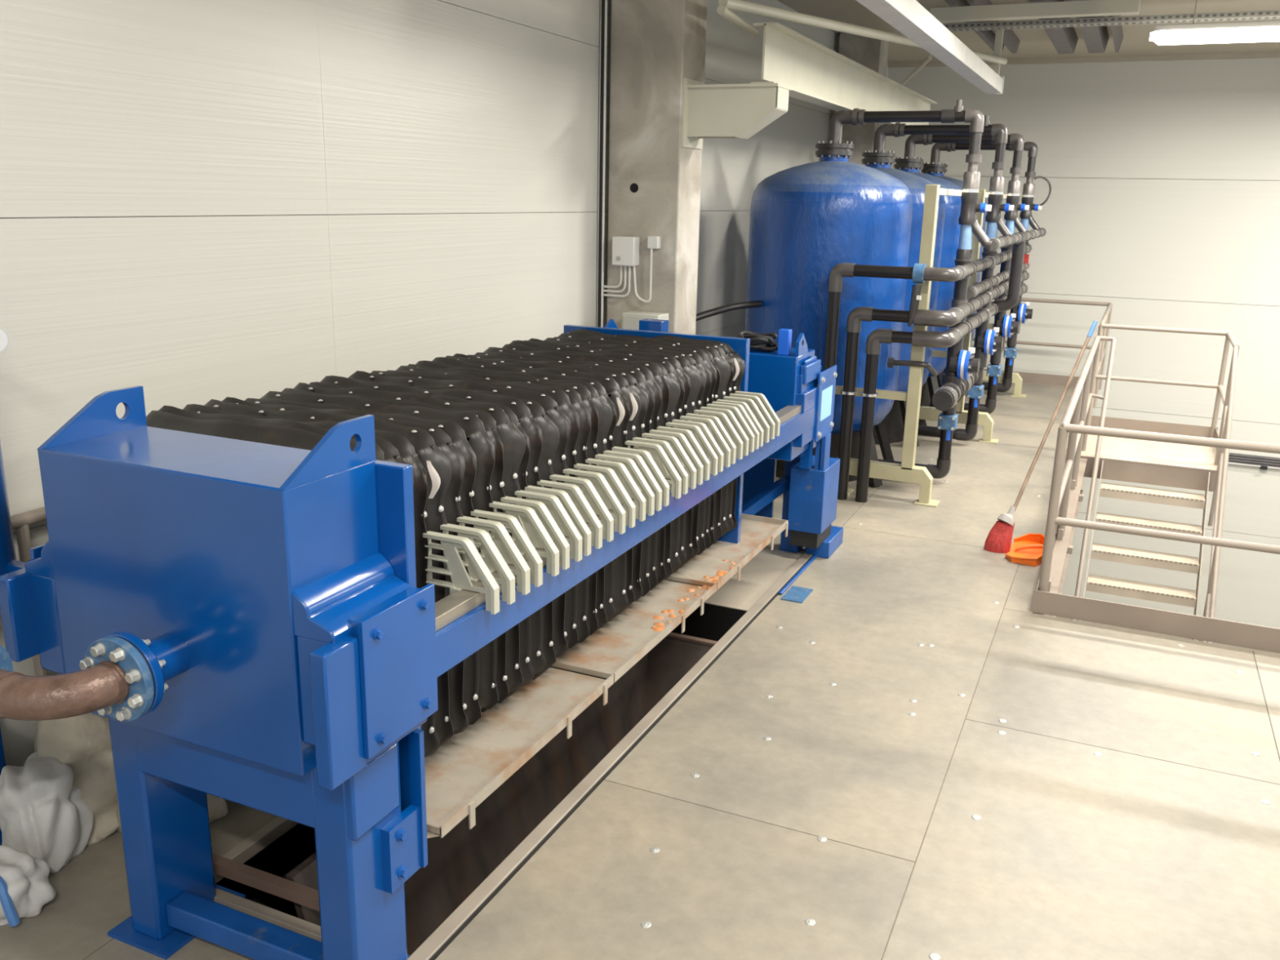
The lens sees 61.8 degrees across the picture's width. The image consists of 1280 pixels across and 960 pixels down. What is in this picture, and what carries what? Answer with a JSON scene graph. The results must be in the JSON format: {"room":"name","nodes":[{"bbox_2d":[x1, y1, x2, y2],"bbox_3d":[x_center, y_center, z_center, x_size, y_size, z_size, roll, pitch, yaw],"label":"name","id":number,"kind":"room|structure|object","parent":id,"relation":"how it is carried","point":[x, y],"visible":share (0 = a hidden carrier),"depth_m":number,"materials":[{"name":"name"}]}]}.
{"room":"water treatment plant","nodes":[
{"label":"water treatment plant","id":0,"kind":"room"},
{"bbox_2d":[0,0,888,766],"bbox_3d":[-0.600,-0.275,7.584,0.160,8.000,19.000,8,16,23],"label":"wall","id":1,"kind":"structure","parent":0,"point":[202,201],"depth_m":4.86,"materials":[{"name":"paint"}]},
{"bbox_2d":[595,0,602,326],"bbox_3d":[-0.291,-1.938,7.536,0.014,3.850,0.014,8,16,23],"label":"conduit","id":2,"kind":"object","parent":1,"relation":"attached to","point":[601,1],"visible":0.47,"depth_m":7.46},
{"bbox_2d":[0,380,1279,959],"bbox_3d":[4.016,1.190,5.193,10.500,0.206,17.950,8,16,23],"label":"floor","id":3,"kind":"structure","parent":0,"point":[906,758],"depth_m":4.29,"materials":[{"name":"beige paint"}]},
{"bbox_2d":[0,440,16,845],"bbox_3d":[-2.194,0.351,3.503,0.296,2.020,0.292,8,16,23],"label":"vessel","id":4,"kind":"object","parent":3,"relation":"on","point":[7,552],"visible":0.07,"depth_m":3.46,"materials":[{"name":"blue paint"}]},
{"bbox_2d":[0,844,56,926],"bbox_3d":[-2.067,1.302,3.457,0.288,0.212,0.252,8,16,23],"label":"sack","id":5,"kind":"object","parent":3,"relation":"on","point":[25,887],"visible":1,"depth_m":3.43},
{"bbox_2d":[10,506,48,675],"bbox_3d":[-1.295,0.221,5.690,0.048,1.186,4.340,8,16,23],"label":"wall handrail","id":6,"kind":"object","parent":3,"relation":"on","point":[20,522],"visible":0.1,"depth_m":3.72,"materials":[{"name":"metal"}]},
{"bbox_2d":[0,751,93,873],"bbox_3d":[-2.080,1.152,3.732,0.288,0.359,0.262,8,16,23],"label":"sack","id":7,"kind":"object","parent":3,"relation":"on","point":[43,815],"visible":0.84,"depth_m":3.64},
{"bbox_2d":[34,712,119,845],"bbox_3d":[-2.001,1.000,3.961,0.434,0.540,0.403,-10,18,-35],"label":"sack","id":8,"kind":"object","parent":3,"relation":"on","point":[82,742],"visible":0.3,"depth_m":3.78,"materials":[{"name":"fabric"}]},
{"bbox_2d":[109,752,227,832],"bbox_3d":[-1.786,0.990,4.066,0.557,0.515,0.529,1,15,-1],"label":"sack","id":9,"kind":"object","parent":3,"relation":"on","point":[217,806],"visible":0.06,"depth_m":3.98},
{"bbox_2d":[0,318,843,959],"bbox_3d":[-0.277,0.119,5.142,1.507,1.710,5.257,8,16,23],"label":"press","id":10,"kind":"object","parent":3,"relation":"on","point":[269,564],"depth_m":2.94,"materials":[{"name":"blue paint"}]},
{"bbox_2d":[24,540,53,579],"bbox_3d":[-1.648,0.180,3.215,0.135,0.123,0.351,8,16,23],"label":"bracket","id":11,"kind":"object","parent":10,"relation":"attached to","point":[42,567],"depth_m":3.06,"materials":[{"name":"metal"}]},
{"bbox_2d":[0,635,168,721],"bbox_3d":[-1.778,0.494,2.764,1.101,0.226,0.317,4,15,11],"label":"pipe","id":12,"kind":"object","parent":10,"relation":"attached to","point":[115,679],"visible":0.95,"depth_m":2.66,"materials":[{"name":"brown metal"}]},
{"bbox_2d":[182,404,499,757],"bbox_3d":[-1.034,0.367,3.498,1.336,1.134,0.098,8,16,23],"label":"plate","id":13,"kind":"object","parent":10,"relation":"attached to","point":[460,580],"visible":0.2,"depth_m":3.24,"materials":[{"name":"black fabric"}]},
{"bbox_2d":[291,552,412,643],"bbox_3d":[-0.747,0.305,2.823,0.135,0.123,0.351,8,16,23],"label":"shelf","id":14,"kind":"object","parent":10,"relation":"attached to","point":[327,606],"depth_m":2.78,"materials":[{"name":"metal"}]},
{"bbox_2d":[204,399,515,746],"bbox_3d":[-0.996,0.341,3.579,1.336,1.129,0.101,8,16,23],"label":"plate","id":15,"kind":"object","parent":10,"relation":"attached to","point":[424,444],"visible":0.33,"depth_m":3.33,"materials":[{"name":"black fabric"}]},
{"bbox_2d":[221,396,529,734],"bbox_3d":[-0.958,0.328,3.661,1.336,1.134,0.102,8,16,23],"label":"plate","id":16,"kind":"object","parent":10,"relation":"attached to","point":[453,513],"visible":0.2,"depth_m":3.41,"materials":[{"name":"black fabric"}]},
{"bbox_2d":[244,398,542,724],"bbox_3d":[-0.925,0.316,3.734,1.336,1.132,0.102,8,16,23],"label":"plate","id":17,"kind":"object","parent":10,"relation":"attached to","point":[456,433],"visible":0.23,"depth_m":3.48,"materials":[{"name":"black fabric"}]},
{"bbox_2d":[259,391,559,711],"bbox_3d":[-0.879,0.283,3.829,1.336,1.132,0.102,8,16,23],"label":"plate","id":18,"kind":"object","parent":10,"relation":"attached to","point":[476,434],"visible":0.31,"depth_m":3.58,"materials":[{"name":"black fabric"}]},
{"bbox_2d":[281,387,569,711],"bbox_3d":[-0.849,0.274,3.896,1.336,1.131,0.103,8,16,23],"label":"plate","id":19,"kind":"object","parent":10,"relation":"attached to","point":[497,492],"visible":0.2,"depth_m":3.63,"materials":[{"name":"black fabric"}]},
{"bbox_2d":[293,382,582,692],"bbox_3d":[-0.810,0.245,3.975,1.336,1.132,0.103,8,16,23],"label":"plate","id":20,"kind":"object","parent":10,"relation":"attached to","point":[513,442],"visible":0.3,"depth_m":3.73,"materials":[{"name":"black fabric"}]},
{"bbox_2d":[309,382,591,696],"bbox_3d":[-0.783,0.244,4.036,1.336,1.134,0.098,8,16,23],"label":"plate","id":21,"kind":"object","parent":10,"relation":"attached to","point":[525,635],"visible":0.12,"depth_m":3.78,"materials":[{"name":"black fabric"}]},
{"bbox_2d":[320,375,602,674],"bbox_3d":[-0.747,0.212,4.111,1.336,1.134,0.098,8,16,23],"label":"plate","id":22,"kind":"object","parent":10,"relation":"attached to","point":[526,420],"visible":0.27,"depth_m":3.87,"materials":[{"name":"black fabric"}]},
{"bbox_2d":[349,377,613,679],"bbox_3d":[-0.708,0.207,4.197,1.336,1.129,0.101,8,16,23],"label":"plate","id":23,"kind":"object","parent":10,"relation":"attached to","point":[549,431],"visible":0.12,"depth_m":3.93,"materials":[{"name":"black fabric"}]},
{"bbox_2d":[348,370,626,657],"bbox_3d":[-0.665,0.172,4.285,1.336,1.134,0.102,8,16,23],"label":"plate","id":24,"kind":"object","parent":10,"relation":"attached to","point":[551,408],"visible":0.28,"depth_m":4.06,"materials":[{"name":"black fabric"}]},
{"bbox_2d":[370,370,635,648],"bbox_3d":[-0.629,0.153,4.363,1.336,1.132,0.102,8,16,23],"label":"plate","id":25,"kind":"object","parent":10,"relation":"attached to","point":[558,395],"visible":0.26,"depth_m":4.11,"materials":[{"name":"black fabric"}]},
{"bbox_2d":[386,369,645,643],"bbox_3d":[-0.589,0.142,4.450,1.336,1.132,0.102,8,16,23],"label":"plate","id":26,"kind":"object","parent":10,"relation":"attached to","point":[582,627],"visible":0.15,"depth_m":4.18,"materials":[{"name":"black fabric"}]},
{"bbox_2d":[395,365,654,635],"bbox_3d":[-0.554,0.122,4.524,1.336,1.131,0.103,8,16,23],"label":"plate","id":27,"kind":"object","parent":10,"relation":"attached to","point":[585,395],"visible":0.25,"depth_m":4.27,"materials":[{"name":"black fabric"}]},
{"bbox_2d":[408,364,662,629],"bbox_3d":[-0.524,0.108,4.590,1.336,1.132,0.103,8,16,23],"label":"plate","id":28,"kind":"object","parent":10,"relation":"attached to","point":[605,412],"visible":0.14,"depth_m":4.33,"materials":[{"name":"black fabric"}]},
{"bbox_2d":[414,360,669,631],"bbox_3d":[-0.493,0.092,4.656,1.336,1.134,0.098,8,16,23],"label":"plate","id":29,"kind":"object","parent":10,"relation":"attached to","point":[609,607],"visible":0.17,"depth_m":4.41,"materials":[{"name":"black fabric"}]},
{"bbox_2d":[431,356,681,614],"bbox_3d":[-0.440,0.064,4.769,1.336,1.134,0.098,8,16,23],"label":"plate","id":30,"kind":"object","parent":10,"relation":"attached to","point":[620,602],"visible":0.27,"depth_m":4.52,"materials":[{"name":"black fabric"}]},
{"bbox_2d":[444,355,688,617],"bbox_3d":[-0.408,0.044,4.836,1.336,1.129,0.101,8,16,23],"label":"plate","id":31,"kind":"object","parent":10,"relation":"attached to","point":[623,384],"visible":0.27,"depth_m":4.58,"materials":[{"name":"black fabric"}]},
{"bbox_2d":[453,353,696,601],"bbox_3d":[-0.368,0.026,4.921,1.336,1.134,0.102,8,16,23],"label":"plate","id":32,"kind":"object","parent":10,"relation":"attached to","point":[639,425],"visible":0.16,"depth_m":4.67,"materials":[{"name":"black fabric"}]},
{"bbox_2d":[467,355,703,596],"bbox_3d":[-0.335,0.013,4.994,1.336,1.132,0.102,8,16,23],"label":"plate","id":33,"kind":"object","parent":10,"relation":"attached to","point":[637,374],"visible":0.19,"depth_m":4.73,"materials":[{"name":"black fabric"}]},
{"bbox_2d":[474,352,710,590],"bbox_3d":[-0.300,-0.007,5.067,1.336,1.132,0.102,8,16,23],"label":"plate","id":34,"kind":"object","parent":10,"relation":"attached to","point":[652,577],"visible":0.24,"depth_m":4.81,"materials":[{"name":"black fabric"}]},
{"bbox_2d":[483,346,718,582],"bbox_3d":[-0.258,-0.037,5.155,1.336,1.131,0.103,8,16,23],"label":"plate","id":35,"kind":"object","parent":10,"relation":"attached to","point":[654,367],"visible":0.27,"depth_m":4.95,"materials":[{"name":"black fabric"}]},
{"bbox_2d":[424,513,788,838],"bbox_3d":[-0.352,0.621,4.991,1.069,0.105,3.630,8,16,23],"label":"drip tray","id":36,"kind":"object","parent":10,"relation":"attached to","point":[476,761],"visible":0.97,"depth_m":4.21,"materials":[{"name":"metal"}]},
{"bbox_2d":[424,666,613,838],"bbox_3d":[-0.847,0.863,3.937,1.063,0.052,1.250,8,16,23],"label":"tray","id":37,"kind":"object","parent":36,"relation":"on","point":[477,760],"depth_m":3.79,"materials":[{"name":"metal"}]},
{"bbox_2d":[551,579,716,682],"bbox_3d":[-0.344,0.595,5.010,1.063,0.039,1.160,8,16,23],"label":"tray","id":38,"kind":"object","parent":36,"relation":"on","point":[613,649],"depth_m":4.77,"materials":[{"name":"metal"}]},
{"bbox_2d":[665,513,788,590],"bbox_3d":[0.149,0.336,6.061,1.063,0.057,1.200,8,16,23],"label":"tray","id":39,"kind":"object","parent":36,"relation":"on","point":[717,564],"depth_m":5.81,"materials":[{"name":"metal"}]},
{"bbox_2d":[502,343,730,582],"bbox_3d":[-0.189,-0.064,5.306,1.336,1.134,0.098,8,16,23],"label":"plate","id":40,"kind":"object","parent":10,"relation":"attached to","point":[675,562],"visible":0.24,"depth_m":5.09,"materials":[{"name":"black fabric"}]},
{"bbox_2d":[510,340,736,565],"bbox_3d":[-0.158,-0.091,5.367,1.336,1.134,0.098,8,16,23],"label":"plate","id":41,"kind":"object","parent":10,"relation":"attached to","point":[674,362],"visible":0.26,"depth_m":5.16,"materials":[{"name":"black fabric"}]},
{"bbox_2d":[528,350,724,583],"bbox_3d":[-0.228,-0.043,5.222,1.336,1.132,0.103,8,16,23],"label":"plate","id":42,"kind":"object","parent":10,"relation":"attached to","point":[674,389],"visible":0.16,"depth_m":4.96,"materials":[{"name":"black fabric"}]},
{"bbox_2d":[524,340,742,568],"bbox_3d":[-0.116,-0.109,5.460,1.336,1.129,0.101,8,16,23],"label":"plate","id":43,"kind":"object","parent":10,"relation":"attached to","point":[695,378],"visible":0.19,"depth_m":5.20,"materials":[{"name":"black fabric"}]},
{"bbox_2d":[528,337,749,558],"bbox_3d":[-0.080,-0.126,5.537,1.336,1.134,0.102,8,16,23],"label":"plate","id":44,"kind":"object","parent":10,"relation":"attached to","point":[736,425],"visible":0.18,"depth_m":5.28,"materials":[{"name":"black fabric"}]},
{"bbox_2d":[544,340,755,555],"bbox_3d":[-0.043,-0.136,5.618,1.336,1.132,0.102,8,16,23],"label":"plate","id":45,"kind":"object","parent":10,"relation":"attached to","point":[701,514],"visible":0.13,"depth_m":5.35,"materials":[{"name":"black fabric"}]},
{"bbox_2d":[544,337,759,548],"bbox_3d":[-0.013,-0.160,5.680,1.336,1.132,0.102,8,16,23],"label":"plate","id":46,"kind":"object","parent":10,"relation":"attached to","point":[701,353],"visible":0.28,"depth_m":5.47,"materials":[{"name":"black fabric"}]},
{"bbox_2d":[553,337,763,547],"bbox_3d":[0.015,-0.166,5.742,1.336,1.131,0.103,8,16,23],"label":"plate","id":47,"kind":"object","parent":10,"relation":"attached to","point":[744,404],"visible":0.16,"depth_m":5.47,"materials":[{"name":"black fabric"}]},
{"bbox_2d":[557,333,769,540],"bbox_3d":[0.057,-0.197,5.829,1.336,1.132,0.103,8,16,23],"label":"plate","id":48,"kind":"object","parent":10,"relation":"attached to","point":[723,366],"visible":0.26,"depth_m":5.59,"materials":[{"name":"black fabric"}]},
{"bbox_2d":[566,330,775,537],"bbox_3d":[0.094,-0.215,5.908,1.336,1.134,0.098,8,16,23],"label":"plate","id":49,"kind":"object","parent":10,"relation":"attached to","point":[723,523],"visible":0.19,"depth_m":5.66,"materials":[{"name":"black fabric"}]},
{"bbox_2d":[576,328,780,532],"bbox_3d":[0.130,-0.234,5.986,1.336,1.134,0.098,8,16,23],"label":"plate","id":50,"kind":"object","parent":10,"relation":"attached to","point":[730,494],"visible":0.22,"depth_m":5.74,"materials":[{"name":"black fabric"}]},
{"bbox_2d":[800,355,821,384],"bbox_3d":[1.016,-0.658,6.375,0.040,0.135,0.320,8,16,23],"label":"junction box","id":51,"kind":"object","parent":10,"relation":"attached to","point":[810,366],"depth_m":6.32,"materials":[{"name":"blue paint"}]},
{"bbox_2d":[787,432,839,548],"bbox_3d":[1.144,-0.009,6.997,0.225,0.834,0.390,8,16,23],"label":"filter press leg","id":52,"kind":"object","parent":10,"relation":"on","point":[813,491],"visible":0.8,"depth_m":6.87,"materials":[{"name":"blue paint"}]},
{"bbox_2d":[216,547,802,955],"bbox_3d":[-0.232,1.545,5.523,0.920,1.440,4.390,8,16,23],"label":"pit","id":53,"kind":"object","parent":3,"relation":"in","point":[460,861],"visible":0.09,"depth_m":4.92,"materials":[{"name":"metal"}]},
{"bbox_2d":[212,553,813,959],"bbox_3d":[-0.197,0.914,5.351,0.960,0.130,4.420,8,16,23],"label":"frame","id":54,"kind":"object","parent":3,"relation":"on","point":[230,865],"visible":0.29,"depth_m":3.80,"materials":[{"name":"grey metal"}]},
{"bbox_2d":[606,0,706,334],"bbox_3d":[0.100,-1.813,7.666,0.540,4.160,0.422,8,16,23],"label":"concrete column","id":55,"kind":"structure","parent":3,"relation":"on","point":[654,181],"depth_m":7.36,"materials":[{"name":"concrete"}]},
{"bbox_2d":[598,0,604,327],"bbox_3d":[-0.275,-1.935,7.529,0.020,3.850,0.020,8,16,23],"label":"conduit","id":56,"kind":"object","parent":55,"relation":"attached to","point":[603,1],"visible":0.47,"depth_m":7.44,"materials":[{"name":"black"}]},
{"bbox_2d":[600,0,607,327],"bbox_3d":[-0.257,-1.933,7.521,0.018,3.850,0.018,8,16,23],"label":"conduit","id":57,"kind":"object","parent":55,"relation":"attached to","point":[606,1],"visible":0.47,"depth_m":7.44,"materials":[{"name":"black plastic"}]},
{"bbox_2d":[603,235,653,302],"bbox_3d":[-0.089,-1.484,7.542,0.379,0.450,0.105,8,16,23],"label":"junction box","id":58,"kind":"object","parent":55,"relation":"attached to","point":[625,250],"visible":1,"depth_m":7.49,"materials":[{"name":"white plastic"}]},
{"bbox_2d":[622,311,669,329],"bbox_3d":[0.033,-0.929,7.567,0.280,0.500,0.210,8,16,23],"label":"electrical box","id":59,"kind":"object","parent":55,"relation":"attached to","point":[630,320],"visible":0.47,"depth_m":7.45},
{"bbox_2d":[680,77,791,149],"bbox_3d":[0.652,-2.470,7.228,0.655,0.440,0.360,8,16,23],"label":"bracket","id":60,"kind":"object","parent":55,"relation":"attached to","point":[709,111],"visible":1,"depth_m":7.14,"materials":[{"name":"beige metal"}]},
{"bbox_2d":[751,22,937,124],"bbox_3d":[2.067,-3.468,9.665,0.160,0.375,6.080,8,16,23],"label":"beam","id":61,"kind":"structure","parent":60,"relation":"on","point":[815,73],"depth_m":8.30,"materials":[{"name":"beige metal"}]},
{"bbox_2d":[744,140,912,487],"bbox_3d":[1.525,-1.431,9.106,1.431,2.765,1.436,8,16,23],"label":"tank","id":62,"kind":"object","parent":3,"relation":"on","point":[807,220],"visible":0.64,"depth_m":8.49,"materials":[{"name":"blue plastic"}]},
{"bbox_2d":[695,300,762,321],"bbox_3d":[0.502,-1.256,8.482,1.145,0.293,0.125,-10,18,-35],"label":"hose","id":63,"kind":"object","parent":62,"relation":"attached to","point":[756,304],"visible":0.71,"depth_m":8.59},
{"bbox_2d":[827,99,992,478],"bbox_3d":[2.143,-1.527,8.810,1.373,3.021,0.240,8,16,23],"label":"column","id":64,"kind":"structure","parent":62,"relation":"attached to","point":[961,364],"depth_m":8.51,"materials":[{"name":"grey plastic"}]},
{"bbox_2d":[932,372,979,411],"bbox_3d":[2.677,-0.785,9.043,0.190,0.190,1.480,8,16,23],"label":"pipe","id":65,"kind":"object","parent":64,"relation":"attached to","point":[946,397],"visible":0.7,"depth_m":8.46,"materials":[{"name":"grey plastic"}]},
{"bbox_2d":[946,283,1028,343],"bbox_3d":[3.488,-1.697,10.516,0.127,0.127,5.600,8,16,23],"label":"pipe","id":66,"kind":"object","parent":64,"relation":"attached to","point":[974,321],"visible":0.58,"depth_m":9.21,"materials":[{"name":"grey plastic"}]},
{"bbox_2d":[950,270,1030,323],"bbox_3d":[3.491,-1.847,10.476,0.127,0.127,5.600,8,16,23],"label":"pipe","id":67,"kind":"object","parent":64,"relation":"attached to","point":[965,309],"visible":0.66,"depth_m":9.36,"materials":[{"name":"grey plastic"}]},
{"bbox_2d":[955,244,1031,279],"bbox_3d":[3.498,-2.156,10.394,0.110,0.110,5.600,8,16,23],"label":"pipe","id":68,"kind":"object","parent":64,"relation":"attached to","point":[980,264],"visible":0.66,"depth_m":9.27,"materials":[{"name":"grey plastic"}]},
{"bbox_2d":[987,227,1046,250],"bbox_3d":[3.753,-2.388,10.527,0.102,0.102,4.750,8,16,23],"label":"pipe","id":69,"kind":"object","parent":64,"relation":"attached to","point":[1002,242],"visible":0.92,"depth_m":9.55,"materials":[{"name":"grey plastic"}]},
{"bbox_2d":[991,232,1025,311],"bbox_3d":[3.502,-1.980,10.292,0.318,0.790,0.166,8,16,23],"label":"pipe","id":70,"kind":"object","parent":69,"relation":"attached to","point":[1018,250],"visible":0.69,"depth_m":10.24,"materials":[{"name":"grey plastic"}]},
{"bbox_2d":[834,32,888,165],"bbox_3d":[2.561,-3.167,12.958,0.490,4.160,0.400,8,16,23],"label":"concrete column","id":71,"kind":"structure","parent":3,"relation":"on","point":[871,53],"depth_m":12.36,"materials":[{"name":"concrete"}]},
{"bbox_2d":[835,184,940,507],"bbox_3d":[1.937,-1.035,8.284,0.950,2.420,0.180,8,16,23],"label":"frame","id":72,"kind":"object","parent":3,"relation":"on","point":[907,471],"visible":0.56,"depth_m":8.31,"materials":[{"name":"beige paint"}]},
{"bbox_2d":[823,262,963,432],"bbox_3d":[1.880,-0.718,8.185,0.982,1.857,0.243,5,15,14],"label":"riser pipe","id":73,"kind":"object","parent":3,"relation":"on","point":[919,273],"visible":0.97,"depth_m":8.00,"materials":[{"name":"grey plastic"}]},
{"bbox_2d":[837,306,960,499],"bbox_3d":[1.961,-0.561,8.250,0.818,1.524,0.254,8,16,23],"label":"riser pipe","id":74,"kind":"object","parent":3,"relation":"on","point":[940,318],"visible":1,"depth_m":8.18,"materials":[{"name":"grey plastic"}]},
{"bbox_2d":[861,150,945,446],"bbox_3d":[2.209,-1.804,10.561,1.431,2.765,1.436,8,16,23],"label":"tank","id":75,"kind":"object","parent":3,"relation":"on","point":[894,422],"visible":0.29,"depth_m":10.09,"materials":[{"name":"metal"}]},
{"bbox_2d":[872,115,1013,440],"bbox_3d":[2.827,-1.899,10.265,1.373,3.021,0.240,8,16,23],"label":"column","id":76,"kind":"structure","parent":75,"relation":"attached to","point":[987,341],"depth_m":10.02,"materials":[{"name":"plastic"}]},
{"bbox_2d":[966,262,1030,298],"bbox_3d":[3.660,-2.053,10.798,0.102,0.102,4.800,8,16,23],"label":"pipe","id":77,"kind":"object","parent":76,"relation":"attached to","point":[980,287],"visible":0.66,"depth_m":9.61,"materials":[{"name":"grey plastic"}]},
{"bbox_2d":[855,328,958,502],"bbox_3d":[2.032,-0.476,8.238,0.658,1.369,0.254,8,16,23],"label":"riser pipe","id":78,"kind":"object","parent":3,"relation":"on","point":[947,339],"visible":1,"depth_m":8.16,"materials":[{"name":"grey plastic"}]},
{"bbox_2d":[893,156,962,407],"bbox_3d":[2.831,-2.142,11.883,1.431,2.765,1.436,8,16,23],"label":"tank","id":79,"kind":"object","parent":3,"relation":"on","point":[951,233],"visible":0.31,"depth_m":11.35,"materials":[{"name":"metal"}]},
{"bbox_2d":[903,126,1029,413],"bbox_3d":[3.449,-2.237,11.587,1.373,3.021,0.240,8,16,23],"label":"pipe","id":80,"kind":"structure","parent":79,"relation":"attached to","point":[1006,325],"depth_m":11.34,"materials":[{"name":"plastic"}]},
{"bbox_2d":[920,162,987,395],"bbox_3d":[3.494,-2.502,13.294,1.431,2.765,1.436,8,16,23],"label":"tank","id":81,"kind":"object","parent":3,"relation":"on","point":[938,170],"visible":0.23,"depth_m":12.84,"materials":[{"name":"metal"}]},
{"bbox_2d":[929,135,1051,392],"bbox_3d":[4.131,-2.595,12.990,1.415,3.021,0.240,8,16,23],"label":"pipe","id":82,"kind":"structure","parent":81,"relation":"attached to","point":[1023,313],"depth_m":12.75,"materials":[{"name":"plastic"}]},
{"bbox_2d":[919,189,999,444],"bbox_3d":[3.087,-1.614,10.556,1.100,2.420,0.180,8,16,23],"label":"frame","id":83,"kind":"object","parent":3,"relation":"on","point":[928,413],"visible":0.48,"depth_m":10.62,"materials":[{"name":"beige paint"}]},
{"bbox_2d":[1004,533,1044,566],"bbox_3d":[2.639,0.461,7.293,0.253,0.072,0.574,8,16,23],"label":"dustpan","id":84,"kind":"object","parent":3,"relation":"on","point":[1028,548],"visible":0.87,"depth_m":7.29,"materials":[{"name":"orange plastic"}]},
{"bbox_2d":[983,320,1097,553],"bbox_3d":[2.841,-0.314,7.428,1.089,1.508,0.160,-10,19,-37],"label":"broom","id":85,"kind":"object","parent":3,"relation":"on","point":[998,540],"visible":1,"depth_m":7.33,"materials":[{"name":"plastic"}]},
{"bbox_2d":[972,297,1112,408],"bbox_3d":[3.916,-1.608,13.142,3.284,1.114,2.745,8,16,23],"label":"guardrail","id":86,"kind":"object","parent":3,"relation":"on","point":[1027,377],"visible":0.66,"depth_m":13.86,"materials":[{"name":"metal"}]},
{"bbox_2d":[1036,457,1087,617],"bbox_3d":[3.273,0.447,8.239,0.088,0.320,4.440,8,16,23],"label":"trim","id":87,"kind":"structure","parent":3,"relation":"attached to","point":[1060,560],"depth_m":7.78,"materials":[{"name":"beige paint"}]},
{"bbox_2d":[1071,336,1238,643],"bbox_3d":[4.399,0.896,9.545,1.218,4.071,4.305,8,16,23],"label":"staircase","id":88,"kind":"structure","parent":3,"relation":"on","point":[1186,466],"depth_m":9.70,"materials":[{"name":"metal"}]},
{"bbox_2d":[1088,323,1239,465],"bbox_3d":[5.049,-0.860,10.435,1.244,1.113,1.474,8,16,23],"label":"guardrail","id":89,"kind":"object","parent":88,"relation":"on","point":[1211,432],"visible":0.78,"depth_m":11.00,"materials":[{"name":"metal"}]},
{"bbox_2d":[1031,335,1279,653],"bbox_3d":[5.233,-0.032,7.343,4.295,1.114,4.752,8,16,23],"label":"guardrail","id":90,"kind":"object","parent":3,"relation":"on","point":[1078,410],"visible":1,"depth_m":6.01,"materials":[{"name":"metal"}]},
{"bbox_2d":[777,0,1279,62],"bbox_3d":[5.215,-3.000,4.210,12.600,0.140,19.100,8,16,23],"label":"ceiling","id":91,"kind":"structure","parent":0,"point":[1035,43],"depth_m":12.03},
{"bbox_2d":[856,0,1004,93],"bbox_3d":[2.191,-3.570,7.857,0.190,0.770,7.280,8,16,23],"label":"roof beam","id":92,"kind":"structure","parent":91,"relation":"attached to","point":[910,18],"depth_m":7.86,"materials":[{"name":"beige metal"}]},
{"bbox_2d":[718,0,1007,64],"bbox_3d":[2.153,-3.718,9.011,0.072,0.272,5.377,12,18,35],"label":"brace","id":93,"kind":"object","parent":92,"relation":"attached to","point":[741,6],"visible":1,"depth_m":7.97,"materials":[{"name":"beige metal"}]},
{"bbox_2d":[716,4,758,38],"bbox_3d":[0.663,-3.079,7.204,0.060,0.130,0.608,9,17,26],"label":"brace","id":94,"kind":"object","parent":93,"relation":"attached to","point":[722,10],"visible":1,"depth_m":7.14,"materials":[{"name":"beige metal"}]},
{"bbox_2d":[1028,0,1078,53],"bbox_3d":[3.483,-4.240,9.301,0.230,0.158,7.200,8,16,23],"label":"rib","id":95,"kind":"object","parent":91,"relation":"attached to","point":[1064,40],"visible":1,"depth_m":11.44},
{"bbox_2d":[930,0,1140,22],"bbox_3d":[3.397,-4.068,9.284,1.710,0.110,0.140,8,16,23],"label":"ceiling beam","id":96,"kind":"structure","parent":95,"relation":"attached to","point":[1086,8],"depth_m":9.21,"materials":[{"name":"beige metal"}]},
{"bbox_2d":[1070,0,1109,53],"bbox_3d":[3.784,-4.198,9.170,0.230,0.158,7.200,8,16,23],"label":"rib","id":97,"kind":"object","parent":91,"relation":"attached to","point":[1095,38],"visible":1,"depth_m":11.37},
{"bbox_2d":[942,9,1279,31],"bbox_3d":[6.487,-3.997,9.095,8.400,0.052,0.193,8,16,23],"label":"cable tray","id":98,"kind":"object","parent":97,"relation":"hanging from","point":[1270,14],"visible":0.85,"depth_m":9.92,"materials":[{"name":"metal"}]},
{"bbox_2d":[1149,0,1279,44],"bbox_3d":[5.363,-4.068,9.368,1.600,0.445,0.140,8,16,23],"label":"lamp","id":99,"kind":"object","parent":91,"relation":"hanging from","point":[1251,31],"visible":1,"depth_m":9.46,"materials":[{"name":"white plastic"}]},
{"bbox_2d":[1149,26,1279,44],"bbox_3d":[5.360,-3.921,9.408,1.600,0.140,0.140,8,16,23],"label":"diffuser","id":100,"kind":"object","parent":99,"relation":"attached to","point":[1162,35],"depth_m":9.48,"materials":[{"name":"beige"}]},
{"bbox_2d":[884,57,1279,628],"bbox_3d":[9.085,-1.641,13.547,12.600,8.000,0.160,8,16,23],"label":"wall","id":101,"kind":"structure","parent":0,"point":[1162,206],"depth_m":14.26,"materials":[{"name":"paint"}]},
{"bbox_2d":[887,51,1279,67],"bbox_3d":[9.161,-5.019,12.517,12.500,0.060,0.070,8,16,23],"label":"trim","id":102,"kind":"structure","parent":101,"relation":"attached to","point":[1248,55],"depth_m":13.78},
{"bbox_2d":[1228,452,1279,470],"bbox_3d":[9.778,-0.016,13.511,4.900,0.170,0.059,8,16,23],"label":"cable tray","id":103,"kind":"object","parent":101,"relation":"attached to","point":[1263,462],"depth_m":14.19,"materials":[{"name":"white plastic"}]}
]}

